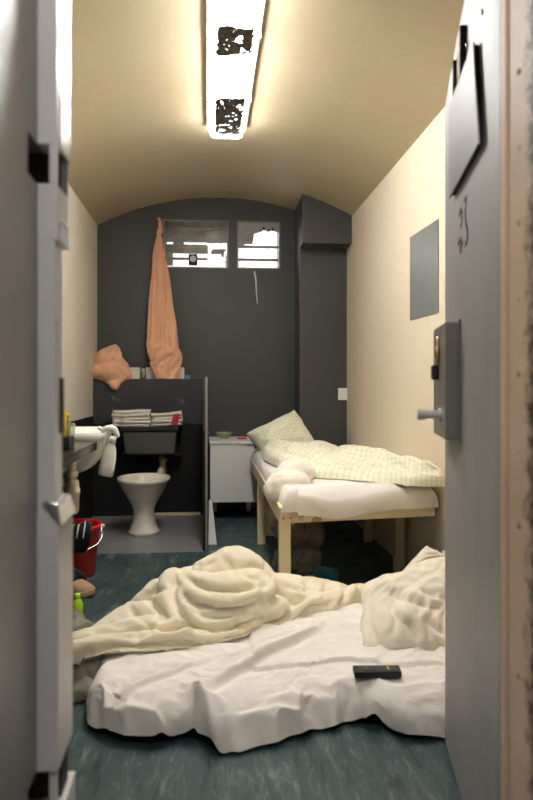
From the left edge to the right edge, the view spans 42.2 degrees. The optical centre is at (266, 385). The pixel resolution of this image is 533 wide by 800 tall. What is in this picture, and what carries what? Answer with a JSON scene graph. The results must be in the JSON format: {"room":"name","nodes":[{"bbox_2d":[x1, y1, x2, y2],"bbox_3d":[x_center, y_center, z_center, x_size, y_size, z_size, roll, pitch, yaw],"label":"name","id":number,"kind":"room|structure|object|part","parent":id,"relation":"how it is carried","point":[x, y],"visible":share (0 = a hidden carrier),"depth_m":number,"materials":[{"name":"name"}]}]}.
{"room":"prison interior","nodes":[
{"label":"prison interior","id":0,"kind":"room"},
{"bbox_2d":[62,183,96,518],"bbox_3d":[-1.248,-0.300,3.446,0.150,2.600,4.720,0,0,-5],"label":"wall","id":1,"kind":"structure","parent":0,"point":[79,262],"depth_m":4.77,"materials":[{"name":"paint"}]},
{"bbox_2d":[62,441,96,468],"bbox_3d":[-0.941,0.285,2.784,0.347,0.040,1.010,0,0,-5],"label":"countertop","id":2,"kind":"structure","parent":1,"relation":"attached to","point":[80,450],"depth_m":2.88,"materials":[{"name":"grey"}]},
{"bbox_2d":[62,436,73,449],"bbox_3d":[-0.878,0.240,2.925,0.102,0.050,0.120,0,0,-5],"label":"box","id":3,"kind":"object","parent":2,"relation":"on","point":[67,442],"visible":0.47,"depth_m":2.87,"materials":[{"name":"black plastic"}]},
{"bbox_2d":[62,401,66,436],"bbox_3d":[-0.858,0.138,2.902,0.034,0.153,0.034,0,0,-5],"label":"soap bottle","id":4,"kind":"object","parent":3,"relation":"on","point":[64,434],"visible":0.33,"depth_m":2.89,"materials":[{"name":"yellow plastic"}]},
{"bbox_2d":[66,413,70,436],"bbox_3d":[-0.843,0.165,2.923,0.026,0.098,0.026,0,0,-5],"label":"shampoo bottle","id":5,"kind":"object","parent":3,"relation":"on","point":[68,414],"visible":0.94,"depth_m":2.92,"materials":[{"name":"yellow plastic"}]},
{"bbox_2d":[62,462,79,513],"bbox_3d":[-0.993,0.438,3.142,0.339,0.265,0.095,0,0,19],"label":"trap","id":6,"kind":"object","parent":2,"relation":"hanging from","point":[71,484],"visible":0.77,"depth_m":3.06,"materials":[{"name":"beige plastic"}]},
{"bbox_2d":[97,424,119,476],"bbox_3d":[-0.757,0.310,3.307,0.106,0.254,0.045,0,0,-5],"label":"spray bottle","id":7,"kind":"object","parent":2,"relation":"hanging from","point":[108,459],"visible":1,"depth_m":3.29,"materials":[{"name":"white plastic"}]},
{"bbox_2d":[62,426,111,472],"bbox_3d":[-1.004,0.275,3.557,0.388,0.330,0.492,0,0,-5],"label":"basin","id":8,"kind":"object","parent":1,"relation":"attached to","point":[81,434],"visible":0.22,"depth_m":3.42,"materials":[{"name":"ceramic"}]},
{"bbox_2d":[97,198,294,509],"bbox_3d":[-0.384,-0.350,5.698,1.957,2.700,0.220,0,0,-5],"label":"wall","id":9,"kind":"structure","parent":0,"point":[245,348],"depth_m":5.59,"materials":[{"name":"grey paint"}]},
{"bbox_2d":[93,379,202,515],"bbox_3d":[-0.919,0.472,5.436,0.847,1.055,0.210,0,0,-5],"label":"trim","id":10,"kind":"structure","parent":9,"relation":"attached to","point":[183,492],"depth_m":5.34,"materials":[{"name":"paint"}]},
{"bbox_2d":[93,347,130,388],"bbox_3d":[-1.211,-0.141,5.347,0.322,0.330,0.252,0,0,-5],"label":"cloth","id":11,"kind":"object","parent":10,"relation":"on","point":[110,366],"visible":0.91,"depth_m":5.29,"materials":[{"name":"orange fabric"}]},
{"bbox_2d":[129,367,139,378],"bbox_3d":[-1.054,-0.100,5.472,0.101,0.091,0.086,0,0,-5],"label":"tissue box","id":12,"kind":"object","parent":10,"relation":"on","point":[135,372],"visible":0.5,"depth_m":5.43,"materials":[{"name":"white cardboard"}]},
{"bbox_2d":[146,367,154,378],"bbox_3d":[-0.905,-0.101,5.495,0.102,0.092,0.076,0,0,-5],"label":"tissue box","id":13,"kind":"object","parent":10,"relation":"on","point":[149,374],"visible":0.4,"depth_m":5.46,"materials":[{"name":"white cardboard"}]},
{"bbox_2d":[179,368,183,378],"bbox_3d":[-0.686,-0.101,5.513,0.055,0.092,0.076,0,0,-5],"label":"tissue box","id":14,"kind":"object","parent":10,"relation":"on","point":[181,372],"visible":0.47,"depth_m":5.48,"materials":[{"name":"white cardboard"}]},
{"bbox_2d":[120,425,181,455],"bbox_3d":[-0.866,0.416,5.217,0.445,0.223,0.234,0,0,-5],"label":"cistern","id":15,"kind":"object","parent":9,"relation":"attached to","point":[157,440],"visible":0.95,"depth_m":5.12,"materials":[{"name":"paint"}]},
{"bbox_2d":[112,409,151,426],"bbox_3d":[-1.008,0.241,5.181,0.286,0.130,0.160,0,0,-5],"label":"newspaper","id":16,"kind":"object","parent":15,"relation":"on","point":[135,417],"visible":1,"depth_m":5.12,"materials":[{"name":"white paper"}]},
{"bbox_3d":[-0.875,0.320,5.216,0.427,0.030,0.234,0,0,-5],"label":"lid","id":17,"kind":"part","parent":15,"relation":"part of","materials":[{"name":"black plastic"}]},
{"bbox_3d":[-0.876,0.422,5.225,0.401,0.175,0.217,0,0,-5],"label":"tank","id":18,"kind":"part","parent":15,"relation":"part of","materials":[{"name":"paint"}]},
{"bbox_2d":[151,411,182,426],"bbox_3d":[-0.748,0.247,5.209,0.238,0.116,0.160,0,0,-5],"label":"newspaper","id":19,"kind":"object","parent":15,"relation":"on","point":[174,418],"visible":1,"depth_m":5.14,"materials":[{"name":"white paper"}]},
{"bbox_2d":[163,219,227,267],"bbox_3d":[-0.579,-1.157,5.672,0.566,0.409,0.199,0,0,-5],"label":"window","id":20,"kind":"structure","parent":9,"relation":"in","point":[179,232],"depth_m":5.74,"materials":[{"name":"glass"}]},
{"bbox_2d":[146,217,181,378],"bbox_3d":[-0.806,-0.704,5.425,0.262,1.295,0.178,0,0,23],"label":"cloth","id":21,"kind":"object","parent":20,"relation":"hanging from","point":[164,353],"visible":1,"depth_m":5.41,"materials":[{"name":"orange fabric"}]},
{"bbox_2d":[203,377,207,550],"bbox_3d":[-0.431,0.472,4.879,0.028,1.055,1.404,0,0,-5],"label":"trim","id":22,"kind":"structure","parent":9,"relation":"attached to","point":[205,379],"depth_m":4.18,"materials":[{"name":"paint"}]},
{"bbox_2d":[254,271,257,303],"bbox_3d":[-0.088,-0.799,5.612,0.033,0.269,0.014,0,0,-5],"label":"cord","id":23,"kind":"structure","parent":9,"relation":"attached to","point":[254,271],"depth_m":5.61,"materials":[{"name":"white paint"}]},
{"bbox_2d":[237,221,279,268],"bbox_3d":[-0.072,-1.151,5.720,0.355,0.397,0.190,0,0,-5],"label":"window","id":24,"kind":"structure","parent":9,"relation":"in","point":[246,230],"depth_m":5.64,"materials":[{"name":"glass"}]},
{"bbox_2d":[68,509,460,799],"bbox_3d":[-0.198,1.050,2.292,4.000,0.100,7.200,0,0,-5],"label":"floor","id":25,"kind":"structure","parent":0,"point":[359,759],"depth_m":1.90,"materials":[{"name":"teal plastic"}]},
{"bbox_2d":[73,593,82,614],"bbox_3d":[-0.821,0.949,2.994,0.048,0.099,0.048,0,0,-5],"label":"bottle","id":26,"kind":"object","parent":25,"relation":"on","point":[77,602],"visible":0.73,"depth_m":2.98,"materials":[{"name":"green plastic"}]},
{"bbox_2d":[73,566,86,580],"bbox_3d":[-1.006,0.944,3.446,0.208,0.109,0.104,0,0,-31],"label":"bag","id":27,"kind":"object","parent":25,"relation":"on","point":[80,575],"visible":0.17,"depth_m":3.44,"materials":[{"name":"fabric"}]},
{"bbox_2d":[73,609,92,630],"bbox_3d":[-0.745,0.946,2.750,0.183,0.104,0.283,0,0,-5],"label":"plastic bag","id":28,"kind":"object","parent":25,"relation":"on","point":[79,622],"visible":0.31,"depth_m":2.66,"materials":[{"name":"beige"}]},
{"bbox_2d":[73,573,94,598],"bbox_3d":[-0.951,0.936,3.294,0.275,0.127,0.114,0,0,9],"label":"shoe","id":29,"kind":"object","parent":25,"relation":"on","point":[86,589],"visible":0.43,"depth_m":3.25,"materials":[{"name":"brown rubber"}]},
{"bbox_2d":[73,658,102,704],"bbox_3d":[-0.620,0.946,2.259,0.207,0.105,0.150,0,0,38],"label":"plastic bag","id":30,"kind":"object","parent":25,"relation":"on","point":[84,675],"visible":0.47,"depth_m":2.23,"materials":[{"name":"beige plastic"}]},
{"bbox_2d":[73,518,104,577],"bbox_3d":[-1.013,0.863,3.647,0.319,0.274,0.300,0,0,-5],"label":"bucket","id":31,"kind":"object","parent":25,"relation":"on","point":[85,563],"visible":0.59,"depth_m":3.59,"materials":[{"name":"red plastic"}]},
{"bbox_2d":[73,520,91,552],"bbox_3d":[-1.005,0.762,3.565,0.226,0.167,0.224,0,0,-5],"label":"garment","id":32,"kind":"object","parent":31,"relation":"on","point":[82,531],"visible":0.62,"depth_m":3.47,"materials":[{"name":"black fabric"}]},
{"bbox_3d":[-0.881,0.786,3.580,0.029,0.104,0.123,0,0,21],"label":"handle","id":33,"kind":"part","parent":31,"relation":"part of","materials":[{"name":"silver metal"}]},
{"bbox_2d":[117,456,170,536],"bbox_3d":[-0.853,0.767,4.901,0.362,0.466,0.859,0,0,-5],"label":"toilet","id":34,"kind":"object","parent":25,"relation":"on","point":[143,491],"visible":0.98,"depth_m":4.61,"materials":[{"name":"white ceramic"}]},
{"bbox_2d":[155,512,200,515],"bbox_3d":[-0.736,0.990,5.339,0.450,0.020,0.015,0,0,-5],"label":"trim","id":35,"kind":"structure","parent":25,"relation":"on","point":[170,513],"depth_m":5.34,"materials":[{"name":"beige paint"}]},
{"bbox_2d":[208,500,216,544],"bbox_3d":[-0.343,0.865,4.382,0.054,0.270,0.069,0,0,-5],"label":"post","id":36,"kind":"object","parent":25,"relation":"on","point":[212,540],"visible":1,"depth_m":4.36,"materials":[{"name":"white metal"}]},
{"bbox_2d":[209,436,256,511],"bbox_3d":[-0.267,0.705,5.356,0.353,0.590,0.478,0,0,-5],"label":"base cabinet","id":37,"kind":"object","parent":25,"relation":"on","point":[232,479],"visible":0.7,"depth_m":5.13,"materials":[{"name":"white paint"}]},
{"bbox_3d":[-0.414,0.932,5.505,0.036,0.135,0.036,0,0,-5],"label":"leg","id":38,"kind":"part","parent":37,"relation":"part of","materials":[{"name":"white paint"}]},
{"bbox_2d":[216,432,231,438],"bbox_3d":[-0.330,0.384,5.351,0.124,0.050,0.124,0,0,-5],"label":"bowl","id":39,"kind":"object","parent":37,"relation":"on","point":[223,435],"visible":1,"depth_m":5.32,"materials":[{"name":"green ceramic"}]},
{"bbox_3d":[-0.283,0.646,5.131,0.269,0.433,0.012,0,0,-5],"label":"door","id":40,"kind":"part","parent":37,"relation":"part of","materials":[{"name":"white paint"}]},
{"bbox_3d":[-0.145,0.932,5.528,0.036,0.135,0.036,0,0,-5],"label":"leg","id":41,"kind":"part","parent":37,"relation":"part of","materials":[{"name":"white paint"}]},
{"bbox_2d":[86,602,444,752],"bbox_3d":[0.159,0.914,2.361,1.472,0.168,0.962,0,0,-5],"label":"mattress","id":42,"kind":"object","parent":25,"relation":"on","point":[271,683],"visible":0.57,"depth_m":2.03,"materials":[{"name":"white fabric"}]},
{"bbox_2d":[73,546,365,666],"bbox_3d":[-0.161,0.815,2.681,1.403,0.361,0.542,0,0,-37],"label":"duvet","id":43,"kind":"object","parent":42,"relation":"on","point":[232,591],"visible":0.89,"depth_m":2.50,"materials":[{"name":"beige fabric"}]},
{"bbox_2d":[353,665,401,677],"bbox_3d":[0.334,0.863,2.087,0.142,0.025,0.047,0,0,-1],"label":"remote control","id":44,"kind":"object","parent":42,"relation":"on","point":[359,671],"visible":1,"depth_m":2.07,"materials":[{"name":"black plastic"}]},
{"bbox_2d":[361,558,444,648],"bbox_3d":[0.573,0.773,2.544,0.449,0.210,0.567,0,0,8],"label":"pillow","id":45,"kind":"object","parent":42,"relation":"on","point":[401,608],"visible":0.67,"depth_m":2.42,"materials":[{"name":"beige fabric"}]},
{"bbox_2d":[407,543,444,565],"bbox_3d":[0.742,0.809,2.938,0.549,0.264,0.198,0,0,-5],"label":"pillow","id":46,"kind":"object","parent":42,"relation":"on","point":[425,552],"visible":0.14,"depth_m":2.94,"materials":[{"name":"white fabric"}]},
{"bbox_2d":[270,518,326,577],"bbox_3d":[0.164,0.770,3.422,0.287,0.316,0.333,0,0,-5],"label":"plastic bag","id":47,"kind":"object","parent":25,"relation":"on","point":[306,537],"visible":0.64,"depth_m":3.35,"materials":[{"name":"brown"}]},
{"bbox_2d":[314,566,339,580],"bbox_3d":[0.289,0.900,3.296,0.121,0.082,0.076,0,0,-5],"label":"cloth","id":48,"kind":"object","parent":25,"relation":"on","point":[326,572],"visible":0.76,"depth_m":3.27,"materials":[{"name":"teal fabric"}]},
{"bbox_2d":[250,458,434,574],"bbox_3d":[0.340,0.767,4.103,0.747,0.465,2.083,0,0,-5],"label":"bed","id":49,"kind":"object","parent":25,"relation":"on","point":[268,511],"visible":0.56,"depth_m":3.21,"materials":[{"name":"beige paint"}]},
{"bbox_3d":[-0.033,0.803,4.378,0.050,0.393,0.050,0,0,-5],"label":"leg","id":50,"kind":"part","parent":49,"relation":"part of","materials":[{"name":"beige paint"}]},
{"bbox_3d":[-0.019,0.571,4.093,0.030,0.072,2.040,0,0,-5],"label":"rail","id":51,"kind":"part","parent":49,"relation":"part of","materials":[{"name":"beige paint"}]},
{"bbox_3d":[0.086,0.778,4.386,0.190,0.343,0.015,0,0,-5],"label":"cross panel","id":52,"kind":"part","parent":49,"relation":"part of","materials":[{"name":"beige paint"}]},
{"bbox_3d":[0.080,0.768,3.063,0.050,0.464,0.050,0,0,-5],"label":"leg","id":53,"kind":"part","parent":49,"relation":"part of","materials":[{"name":"beige paint"}]},
{"bbox_2d":[251,448,438,518],"bbox_3d":[0.344,0.522,4.097,0.766,0.147,2.146,0,0,-5],"label":"mattress","id":54,"kind":"object","parent":49,"relation":"on","point":[326,498],"visible":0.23,"depth_m":3.13,"materials":[{"name":"white fabric"}]},
{"bbox_2d":[247,410,313,449],"bbox_3d":[0.105,0.315,4.934,0.489,0.273,0.282,0,0,-36],"label":"checked pillow","id":55,"kind":"object","parent":54,"relation":"on","point":[290,427],"visible":0.69,"depth_m":4.86,"materials":[{"name":"beige fabric"}]},
{"bbox_2d":[263,459,315,500],"bbox_3d":[0.129,0.450,3.338,0.232,0.173,0.349,0,0,20],"label":"blanket","id":56,"kind":"object","parent":54,"relation":"on","point":[294,471],"visible":0.92,"depth_m":3.23,"materials":[{"name":"white fabric"}]},
{"bbox_2d":[259,437,444,487],"bbox_3d":[0.375,0.397,4.006,0.756,0.138,1.855,0,0,-5],"label":"duvet","id":57,"kind":"object","parent":54,"relation":"on","point":[366,462],"visible":0.98,"depth_m":3.47,"materials":[{"name":"beige fabric"}]},
{"bbox_3d":[0.445,0.571,3.151,0.704,0.072,0.030,0,0,-14],"label":"foot rail","id":58,"kind":"part","parent":49,"relation":"part of","materials":[{"name":"beige paint"}]},
{"bbox_3d":[0.651,0.803,4.437,0.050,0.393,0.050,0,0,-5],"label":"leg","id":59,"kind":"part","parent":49,"relation":"part of","materials":[{"name":"beige paint"}]},
{"bbox_3d":[0.713,0.803,3.720,0.050,0.393,0.050,0,0,-5],"label":"leg","id":60,"kind":"part","parent":49,"relation":"part of","materials":[{"name":"beige paint"}]},
{"bbox_2d":[68,0,463,224],"bbox_3d":[-0.185,-1.515,3.387,2.257,0.470,4.460,0,0,-5],"label":"ceiling","id":61,"kind":"structure","parent":0,"point":[342,90],"depth_m":3.48,"materials":[{"name":"paint"}]},
{"bbox_2d":[207,0,264,138],"bbox_3d":[-0.171,-1.478,3.286,0.228,0.073,1.598,0,0,-5],"label":"ceiling light","id":62,"kind":"object","parent":61,"relation":"attached to","point":[233,26],"visible":1,"depth_m":3.08,"materials":[{"name":"beige paint"}]},
{"bbox_2d":[347,107,444,566],"bbox_3d":[0.852,-0.300,3.627,0.150,2.600,4.720,0,0,-5],"label":"wall","id":63,"kind":"structure","parent":0,"point":[390,355],"depth_m":3.99,"materials":[{"name":"paint"}]},
{"bbox_2d":[294,194,351,446],"bbox_3d":[0.435,-0.217,5.412,0.375,2.434,0.490,0,0,-5],"label":"pillar","id":64,"kind":"structure","parent":63,"relation":"attached to","point":[322,231],"depth_m":5.36,"materials":[{"name":"paint"}]},
{"bbox_2d":[338,388,346,399],"bbox_3d":[0.592,0.062,5.362,0.071,0.093,0.017,0,0,-5],"label":"light switch","id":65,"kind":"object","parent":63,"relation":"attached to","point":[342,392],"visible":1,"depth_m":5.36,"materials":[{"name":"white plastic"}]},
{"bbox_2d":[410,219,438,319],"bbox_3d":[0.788,-0.570,3.467,0.004,0.450,0.456,0,0,-5],"label":"notice board","id":66,"kind":"object","parent":63,"relation":"attached to","point":[424,245],"visible":1,"depth_m":3.44,"materials":[{"name":"grey"}]},
{"bbox_3d":[-0.086,-0.375,0.996,4.000,2.750,0.360,0,0,-5],"label":"wall","id":67,"kind":"structure","parent":0,"visible":0},
{"bbox_2d":[0,0,75,799],"bbox_3d":[-0.395,0.005,0.970,0.179,1.990,0.400,0,0,-5],"label":"trim","id":68,"kind":"structure","parent":67,"relation":"attached to","point":[36,518],"depth_m":1.03,"materials":[{"name":"grey paint"}]},
{"bbox_3d":[-0.331,-0.389,1.106,0.027,1.203,0.118,0,0,-5],"label":"strike plate","id":69,"kind":"part","parent":68,"relation":"part of","materials":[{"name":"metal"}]},
{"bbox_2d":[417,0,499,799],"bbox_3d":[0.431,0.004,1.576,0.139,1.968,0.700,0,0,7],"label":"door","id":70,"kind":"structure","parent":67,"relation":"in","point":[465,371],"depth_m":1.48,"materials":[{"name":"metal"}]},
{"bbox_3d":[0.410,0.072,1.737,0.058,0.032,0.032,0,0,7],"label":"knob","id":71,"kind":"part","parent":70,"relation":"part of","materials":[{"name":"silver metal"}]},
{"bbox_3d":[0.439,-0.088,1.782,0.011,0.081,0.060,0,0,7],"label":"keyhole plate","id":72,"kind":"part","parent":70,"relation":"part of","materials":[{"name":"gold metal"}]},
{"bbox_3d":[0.441,-0.592,1.553,0.004,0.232,0.402,0,0,7],"label":"hatch plate","id":73,"kind":"part","parent":70,"relation":"part of","materials":[{"name":"metal"}]},
{"bbox_2d":[500,0,532,799],"bbox_3d":[0.521,0.005,1.039,0.183,1.990,0.380,0,0,-5],"label":"trim","id":74,"kind":"structure","parent":67,"relation":"attached to","point":[516,16],"depth_m":1.17,"materials":[{"name":"beige paint"}]}
]}

